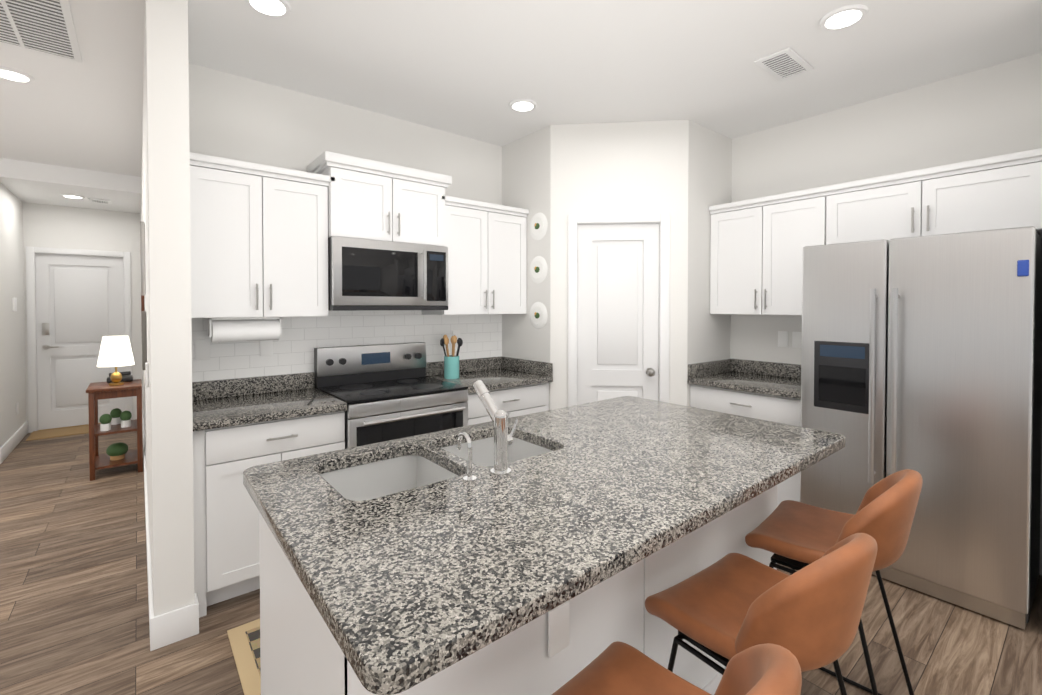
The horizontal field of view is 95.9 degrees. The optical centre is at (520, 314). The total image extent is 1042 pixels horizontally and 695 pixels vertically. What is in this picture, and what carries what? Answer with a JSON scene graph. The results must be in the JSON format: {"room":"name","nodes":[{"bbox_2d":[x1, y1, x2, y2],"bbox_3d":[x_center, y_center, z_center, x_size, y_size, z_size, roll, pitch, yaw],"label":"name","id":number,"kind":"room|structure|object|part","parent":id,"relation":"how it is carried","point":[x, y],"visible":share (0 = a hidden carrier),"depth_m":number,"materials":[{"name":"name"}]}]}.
{"room":"kitchen","nodes":[
{"label":"kitchen","id":0,"kind":"room"},
{"bbox_2d":[0,385,1,447],"bbox_3d":[-6.719,0.000,2.698,5.030,2.770,0.120,-1,1,-39],"label":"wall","id":1,"kind":"structure","parent":0,"point":[0,419],"depth_m":4.33,"materials":[{"name":"white paint"}]},
{"bbox_2d":[0,448,2,463],"bbox_3d":[-6.671,1.318,2.672,5.044,0.135,0.014,-1,1,-39],"label":"baseboard","id":2,"kind":"structure","parent":1,"relation":"attached to","point":[1,449],"depth_m":4.28,"materials":[{"name":"white"}]},
{"bbox_2d":[0,182,25,445],"bbox_3d":[-5.245,-0.034,4.775,0.120,2.770,1.480,-1,1,-39],"label":"wall","id":3,"kind":"structure","parent":0,"point":[12,361],"depth_m":4.76,"materials":[{"name":"white paint"}]},
{"bbox_2d":[1,421,27,460],"bbox_3d":[-5.164,1.283,4.804,0.014,0.135,1.330,-1,1,-39],"label":"baseboard","id":4,"kind":"structure","parent":3,"relation":"attached to","point":[15,439],"depth_m":4.74,"materials":[{"name":"white wood"}]},
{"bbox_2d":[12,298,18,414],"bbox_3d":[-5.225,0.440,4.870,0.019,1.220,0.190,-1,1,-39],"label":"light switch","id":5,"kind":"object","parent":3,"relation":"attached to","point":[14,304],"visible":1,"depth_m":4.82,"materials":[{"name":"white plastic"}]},
{"bbox_2d":[0,158,140,212],"bbox_3d":[-4.761,-1.339,5.071,1.030,0.170,1.360,-1,1,-39],"label":"ceiling","id":6,"kind":"structure","parent":0,"point":[33,182],"depth_m":4.71,"materials":[{"name":"white paint"}]},
{"bbox_2d":[60,194,84,198],"bbox_3d":[-4.745,-1.246,4.982,0.189,0.012,0.189,0,1,6],"label":"recessed light","id":7,"kind":"object","parent":6,"relation":"in","point":[64,195],"depth_m":4.95,"materials":[{"name":"white plastic"}]},
{"bbox_2d":[22,202,142,432],"bbox_3d":[-5.275,-0.048,5.628,1.150,2.770,0.120,-1,1,-39],"label":"wall","id":8,"kind":"structure","parent":0,"point":[54,226],"depth_m":5.64,"materials":[{"name":"white paint"}]},
{"bbox_2d":[26,246,132,432],"bbox_3d":[-5.256,0.284,5.638,0.905,2.105,0.136,-1,1,-39],"label":"door frame","id":9,"kind":"structure","parent":8,"relation":"attached to","point":[32,339],"depth_m":5.35,"materials":[{"name":"white wood"}]},
{"bbox_2d":[35,253,124,429],"bbox_3d":[-5.237,0.313,5.615,0.767,2.024,0.101,-1,1,-39],"label":"front door","id":10,"kind":"structure","parent":8,"relation":"in","point":[79,307],"depth_m":5.58,"materials":[{"name":"white wood"}]},
{"bbox_2d":[141,0,194,616],"bbox_3d":[-3.107,-0.021,3.988,0.140,2.770,5.160,-1,1,-39],"label":"wall","id":11,"kind":"structure","parent":0,"point":[165,218],"depth_m":1.99,"materials":[{"name":"white paint"}]},
{"bbox_2d":[140,222,148,387],"bbox_3d":[-2.353,-0.154,2.930,0.021,1.030,1.470,-1,1,-39],"label":"picture frames","id":12,"kind":"object","parent":11,"relation":"attached to","point":[143,311],"visible":1,"depth_m":2.90,"materials":[{"name":"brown wood"}]},
{"bbox_2d":[142,409,157,650],"bbox_3d":[-3.163,1.297,3.956,0.014,0.135,5.174,-1,1,-39],"label":"baseboard","id":13,"kind":"structure","parent":11,"relation":"attached to","point":[152,620],"depth_m":2.32,"materials":[{"name":"white"}]},
{"bbox_2d":[189,63,501,387],"bbox_3d":[-0.543,-0.017,3.730,3.790,2.770,0.120,-1,1,-39],"label":"wall","id":14,"kind":"structure","parent":0,"point":[235,117],"depth_m":3.03,"materials":[{"name":"paint"}]},
{"bbox_2d":[195,339,209,359],"bbox_3d":[-1.786,0.198,2.638,0.070,0.115,0.007,-1,1,-39],"label":"electrical outlet","id":15,"kind":"object","parent":14,"relation":"attached to","point":[202,349],"depth_m":2.63,"materials":[{"name":"white plastic"}]},
{"bbox_2d":[190,159,327,317],"bbox_3d":[-1.493,-0.375,2.658,0.685,0.779,0.326,-1,1,-39],"label":"upper cabinet","id":16,"kind":"object","parent":14,"relation":"attached to","point":[261,234],"depth_m":2.51,"materials":[{"name":"white wood"}]},
{"bbox_2d":[208,317,281,342],"bbox_3d":[-1.520,0.084,2.600,0.344,0.131,0.116,-1,1,-39],"label":"paper towel holder","id":17,"kind":"object","parent":16,"relation":"attached to","point":[234,329],"visible":0.92,"depth_m":2.56,"materials":[{"name":"white paper"}]},
{"bbox_2d":[260,340,272,355],"bbox_3d":[-1.537,0.195,2.840,0.070,0.115,0.007,-1,1,-39],"label":"electrical outlet","id":18,"kind":"object","parent":14,"relation":"attached to","point":[266,346],"depth_m":2.84,"materials":[{"name":"white plastic"}]},
{"bbox_2d":[192,356,499,399],"bbox_3d":[-1.003,0.416,3.264,2.194,0.100,0.022,-1,1,-39],"label":"backsplash","id":19,"kind":"structure","parent":14,"relation":"attached to","point":[201,390],"depth_m":2.85,"materials":[{"name":"grey stone"}]},
{"bbox_2d":[310,151,449,250],"bbox_3d":[-0.921,-0.696,3.098,0.760,0.480,0.356,-1,1,-39],"label":"upper cabinet","id":20,"kind":"object","parent":14,"relation":"attached to","point":[366,198],"depth_m":2.92,"materials":[{"name":"white wood"}]},
{"bbox_2d":[328,236,447,310],"bbox_3d":[-0.893,-0.240,3.071,0.758,0.427,0.445,-1,1,-39],"label":"microwave","id":21,"kind":"object","parent":20,"relation":"attached to","point":[365,274],"visible":0.98,"depth_m":2.89,"materials":[{"name":"silver metal"}]},
{"bbox_2d":[452,330,459,344],"bbox_3d":[-0.506,0.181,3.680,0.070,0.115,0.007,-1,1,-39],"label":"electrical outlet","id":22,"kind":"object","parent":14,"relation":"attached to","point":[454,332],"depth_m":3.68,"materials":[{"name":"white plastic"}]},
{"bbox_2d":[422,199,528,314],"bbox_3d":[-0.346,-0.390,3.592,0.745,0.779,0.326,-1,1,-39],"label":"upper cabinet","id":23,"kind":"object","parent":14,"relation":"attached to","point":[487,255],"depth_m":3.45,"materials":[{"name":"white wood"}]},
{"bbox_2d":[0,431,1041,694],"bbox_3d":[-2.061,1.431,1.730,11.000,0.060,12.500,-1,1,-39],"label":"floor","id":24,"kind":"structure","parent":0,"point":[74,611],"depth_m":2.13,"materials":[{"name":"brown wood"}]},
{"bbox_2d":[26,425,88,440],"bbox_3d":[-5.072,1.335,5.428,0.835,0.012,0.440,-1,1,-39],"label":"doormat","id":25,"kind":"object","parent":24,"relation":"on","point":[53,433],"visible":0.64,"depth_m":5.29,"materials":[{"name":"brown"}]},
{"bbox_2d":[86,379,142,480],"bbox_3d":[-3.545,0.987,4.119,0.355,0.750,0.480,-1,1,-39],"label":"console table","id":26,"kind":"object","parent":24,"relation":"on","point":[96,391],"visible":1,"depth_m":4.01,"materials":[{"name":"brown wood"}]},
{"bbox_2d":[99,371,132,459],"bbox_3d":[-3.548,0.892,4.133,0.219,0.737,0.361,-1,1,-39],"label":"decor","id":27,"kind":"object","parent":26,"relation":"on","point":[117,450],"visible":0.94,"depth_m":4.08,"materials":[{"name":"green plant"}]},
{"bbox_2d":[97,336,134,385],"bbox_3d":[-3.505,0.402,4.071,0.250,0.419,0.250,-1,1,-39],"label":"table lamp","id":28,"kind":"object","parent":26,"relation":"on","point":[115,351],"visible":1,"depth_m":4.00,"materials":[{"name":"white fabric"}]},
{"bbox_2d":[227,619,260,694],"bbox_3d":[-0.612,1.388,2.213,1.240,0.010,0.620,-1,1,-39],"label":"kitchen rug","id":29,"kind":"object","parent":24,"relation":"on","point":[244,639],"visible":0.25,"depth_m":1.92,"materials":[{"name":"beige fabric"}]},
{"bbox_2d":[193,412,344,617],"bbox_3d":[-1.407,0.952,2.574,0.685,0.870,0.595,-1,1,-39],"label":"base cabinet","id":30,"kind":"object","parent":24,"relation":"on","point":[240,425],"depth_m":2.24,"materials":[{"name":"white wood"}]},
{"bbox_2d":[192,388,346,431],"bbox_3d":[-1.396,0.497,2.553,0.685,0.040,0.631,-1,1,-39],"label":"countertop","id":31,"kind":"structure","parent":30,"relation":"on","point":[261,407],"depth_m":2.44,"materials":[{"name":"grey stone"}]},
{"bbox_2d":[314,342,467,448],"bbox_3d":[-0.810,0.798,2.985,0.756,1.165,0.694,-1,1,-39],"label":"range","id":32,"kind":"object","parent":24,"relation":"on","point":[386,392],"visible":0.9,"depth_m":2.93,"materials":[{"name":"silver metal"}]},
{"bbox_2d":[466,384,548,425],"bbox_3d":[-0.261,0.937,3.508,0.745,0.870,0.595,-1,1,-39],"label":"base cabinet","id":33,"kind":"object","parent":24,"relation":"on","point":[515,402],"depth_m":3.29,"materials":[{"name":"white wood"}]},
{"bbox_2d":[426,368,551,395],"bbox_3d":[-0.249,0.482,3.487,0.745,0.040,0.631,-1,1,-39],"label":"countertop","id":34,"kind":"structure","parent":33,"relation":"on","point":[494,379],"depth_m":3.39,"materials":[{"name":"grey stone"}]},
{"bbox_2d":[440,335,462,378],"bbox_3d":[-0.499,0.306,3.409,0.164,0.313,0.145,-1,1,-39],"label":"utensil crock","id":35,"kind":"object","parent":34,"relation":"on","point":[451,366],"visible":1,"depth_m":3.36,"materials":[{"name":"teal ceramic"}]},
{"bbox_2d":[259,488,777,694],"bbox_3d":[0.134,0.961,1.752,1.838,0.879,0.834,-1,1,-39],"label":"kitchen island","id":36,"kind":"object","parent":24,"relation":"on","point":[298,656],"depth_m":1.28,"materials":[{"name":"wood"}]},
{"bbox_2d":[243,396,845,694],"bbox_3d":[0.207,0.502,1.669,1.928,0.040,1.084,-1,1,-39],"label":"island countertop","id":37,"kind":"structure","parent":36,"relation":"on","point":[412,584],"depth_m":1.14,"materials":[{"name":"grey stone"}]},
{"bbox_2d":[323,452,454,499],"bbox_3d":[-0.414,0.621,1.485,0.406,0.216,0.424,-1,1,-39],"label":"sink","id":38,"kind":"object","parent":37,"relation":"in","point":[388,473],"depth_m":1.67,"materials":[{"name":"white ceramic"}]},
{"bbox_2d":[463,380,522,479],"bbox_3d":[-0.112,0.349,1.451,0.177,0.272,0.167,-1,1,-39],"label":"faucet","id":39,"kind":"object","parent":37,"relation":"on","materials":[{"name":"silver metal"}]},
{"bbox_2d":[443,436,546,463],"bbox_3d":[-0.090,0.616,1.749,0.406,0.216,0.424,-1,1,-39],"label":"sink","id":40,"kind":"object","parent":37,"relation":"in","point":[482,443],"depth_m":1.93,"materials":[{"name":"white ceramic"}]},
{"bbox_2d":[552,641,801,694],"bbox_3d":[0.216,0.961,0.827,0.444,0.904,0.469,-1,1,-42],"label":"stool","id":41,"kind":"object","parent":24,"relation":"on","point":[618,668],"visible":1,"depth_m":0.96,"materials":[{"name":"brown leather"}]},
{"bbox_2d":[687,358,800,506],"bbox_3d":[1.690,0.870,3.307,0.631,1.010,0.772,-1,1,-39],"label":"base cabinet","id":42,"kind":"object","parent":24,"relation":"on","point":[766,391],"visible":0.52,"depth_m":3.21,"materials":[{"name":"white wood"}]},
{"bbox_2d":[645,533,876,694],"bbox_3d":[0.633,0.955,1.231,0.444,0.904,0.469,-1,1,-35],"label":"stool","id":43,"kind":"object","parent":24,"relation":"on","point":[724,610],"visible":0.79,"depth_m":1.05,"materials":[{"name":"brown leather"}]},
{"bbox_2d":[745,469,922,694],"bbox_3d":[1.081,0.948,1.634,0.469,0.904,0.444,1,1,45],"label":"stool","id":44,"kind":"object","parent":24,"relation":"on","point":[794,536],"visible":0.65,"depth_m":1.56,"materials":[{"name":"brown leather"}]},
{"bbox_3d":[1.085,0.657,1.626,0.474,0.336,0.440,1,1,45],"label":"seat","id":45,"kind":"part","parent":44,"relation":"part of","materials":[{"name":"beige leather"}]},
{"bbox_2d":[800,226,1041,629],"bbox_3d":[2.160,0.493,2.582,0.778,1.763,0.912,-1,1,-39],"label":"refrigerator","id":46,"kind":"object","parent":24,"relation":"on","point":[922,355],"visible":0.83,"depth_m":2.26,"materials":[{"name":"grey metal"}]},
{"bbox_2d":[0,0,1041,176],"bbox_3d":[-2.061,-1.409,1.683,11.000,0.080,12.500,-1,1,-39],"label":"ceiling","id":47,"kind":"structure","parent":0,"point":[472,69],"depth_m":2.56,"materials":[{"name":"white paint"}]},
{"bbox_2d":[0,66,34,82],"bbox_3d":[-2.937,-1.379,2.712,0.189,0.012,0.189,0,1,6],"label":"recessed light","id":48,"kind":"object","parent":47,"relation":"in","point":[6,73],"depth_m":2.72,"materials":[{"name":"white plastic"}]},
{"bbox_2d":[0,0,81,62],"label":"ceiling vent","id":49,"kind":"object","parent":47,"relation":"in","point":[47,27],"depth_m":2.24,"materials":[{"name":"white metal"}]},
{"bbox_2d":[244,0,291,17],"bbox_3d":[-1.118,-1.369,2.078,0.189,0.012,0.189,0,1,6],"label":"recessed light","id":50,"kind":"object","parent":47,"relation":"in","point":[270,8],"depth_m":2.09,"materials":[{"name":"white plastic"}]},
{"bbox_2d":[509,99,536,111],"bbox_3d":[0.013,-1.386,3.128,0.189,0.012,0.189,0,1,6],"label":"recessed light","id":51,"kind":"object","parent":47,"relation":"in","point":[519,105],"depth_m":3.11,"materials":[{"name":"white plastic"}]},
{"bbox_2d":[754,47,813,80],"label":"ceiling vent","id":52,"kind":"object","parent":47,"relation":"in","point":[784,64],"depth_m":2.58,"materials":[{"name":"white"}]},
{"bbox_2d":[819,4,868,30],"bbox_3d":[1.494,-1.370,2.181,0.189,0.012,0.189,0,1,6],"label":"recessed light","id":53,"kind":"object","parent":47,"relation":"in","point":[843,17],"depth_m":2.16,"materials":[{"name":"white plastic"}]},
{"bbox_2d":[502,125,550,409],"bbox_3d":[0.068,-0.018,3.763,0.100,2.770,0.600,-1,1,-39],"label":"wall","id":54,"kind":"structure","parent":0,"point":[526,172],"depth_m":3.67,"materials":[{"name":"white paint"}]},
{"bbox_2d":[500,356,551,375],"bbox_3d":[0.037,0.408,3.707,0.022,0.100,0.603,-1,1,-39],"label":"backsplash","id":55,"kind":"structure","parent":54,"relation":"attached to","point":[517,365],"depth_m":3.68,"materials":[{"name":"grey stone"}]},
{"bbox_2d":[529,302,547,328],"bbox_3d":[0.126,0.010,3.598,0.017,0.210,0.210,-1,1,-39],"label":"plate","id":56,"kind":"object","parent":54,"relation":"attached to","point":[538,315],"depth_m":3.58,"materials":[{"name":"white ceramic"}]},
{"bbox_2d":[529,256,547,282],"bbox_3d":[0.126,-0.340,3.592,0.017,0.210,0.210,-1,1,-39],"label":"plate","id":57,"kind":"object","parent":54,"relation":"attached to","point":[538,266],"depth_m":3.58,"materials":[{"name":"white ceramic"}]},
{"bbox_2d":[530,213,547,239],"bbox_3d":[0.126,-0.670,3.587,0.017,0.210,0.210,-1,1,-39],"label":"plate","id":58,"kind":"object","parent":54,"relation":"attached to","point":[538,224],"depth_m":3.57,"materials":[{"name":"white ceramic"}]},
{"bbox_2d":[550,120,688,409],"bbox_3d":[0.716,-0.013,3.498,0.990,2.770,0.100,0,1,6],"label":"wall","id":59,"kind":"structure","parent":0,"point":[620,167],"depth_m":3.43,"materials":[{"name":"white paint"}]},
{"bbox_2d":[577,223,658,404],"bbox_3d":[0.710,0.351,3.455,0.595,2.028,0.113,0,1,6],"label":"pantry door","id":60,"kind":"structure","parent":59,"relation":"in","point":[617,310],"depth_m":3.48,"materials":[{"name":"white wood"}]},
{"bbox_2d":[568,213,669,406],"bbox_3d":[0.715,0.319,3.496,0.730,2.105,0.116,0,1,6],"label":"door frame","id":61,"kind":"structure","parent":59,"relation":"attached to","point":[661,219],"depth_m":3.42,"materials":[{"name":"white wood"}]},
{"bbox_2d":[687,120,731,406],"bbox_3d":[1.416,-0.015,3.636,0.630,2.770,0.100,-1,1,-39],"label":"wall","id":62,"kind":"structure","parent":0,"point":[709,184],"depth_m":3.53,"materials":[{"name":"white paint"}]},
{"bbox_2d":[730,52,1041,574],"bbox_3d":[3.027,0.007,2.252,0.120,2.770,6.920,-1,1,-39],"label":"wall","id":63,"kind":"structure","parent":0,"point":[993,111],"depth_m":3.00,"materials":[{"name":"white paint"}]},
{"bbox_2d":[709,188,828,314],"bbox_3d":[1.808,-0.386,3.383,0.326,0.780,0.772,-1,1,-39],"label":"upper cabinet","id":64,"kind":"object","parent":63,"relation":"attached to","point":[757,245],"depth_m":3.27,"materials":[{"name":"white wood"}]},
{"bbox_2d":[778,331,787,346],"bbox_3d":[1.941,0.185,3.486,0.007,0.115,0.070,-1,1,-39],"label":"electrical outlet","id":65,"kind":"object","parent":63,"relation":"attached to","point":[783,339],"depth_m":3.48,"materials":[{"name":"white plastic"}]},
{"bbox_2d":[825,152,1041,244],"bbox_3d":[2.360,-0.590,2.703,0.326,0.350,0.966,-1,1,-39],"label":"upper cabinet","id":66,"kind":"object","parent":63,"relation":"attached to","point":[998,194],"depth_m":2.55,"materials":[{"name":"white wood"}]}
]}

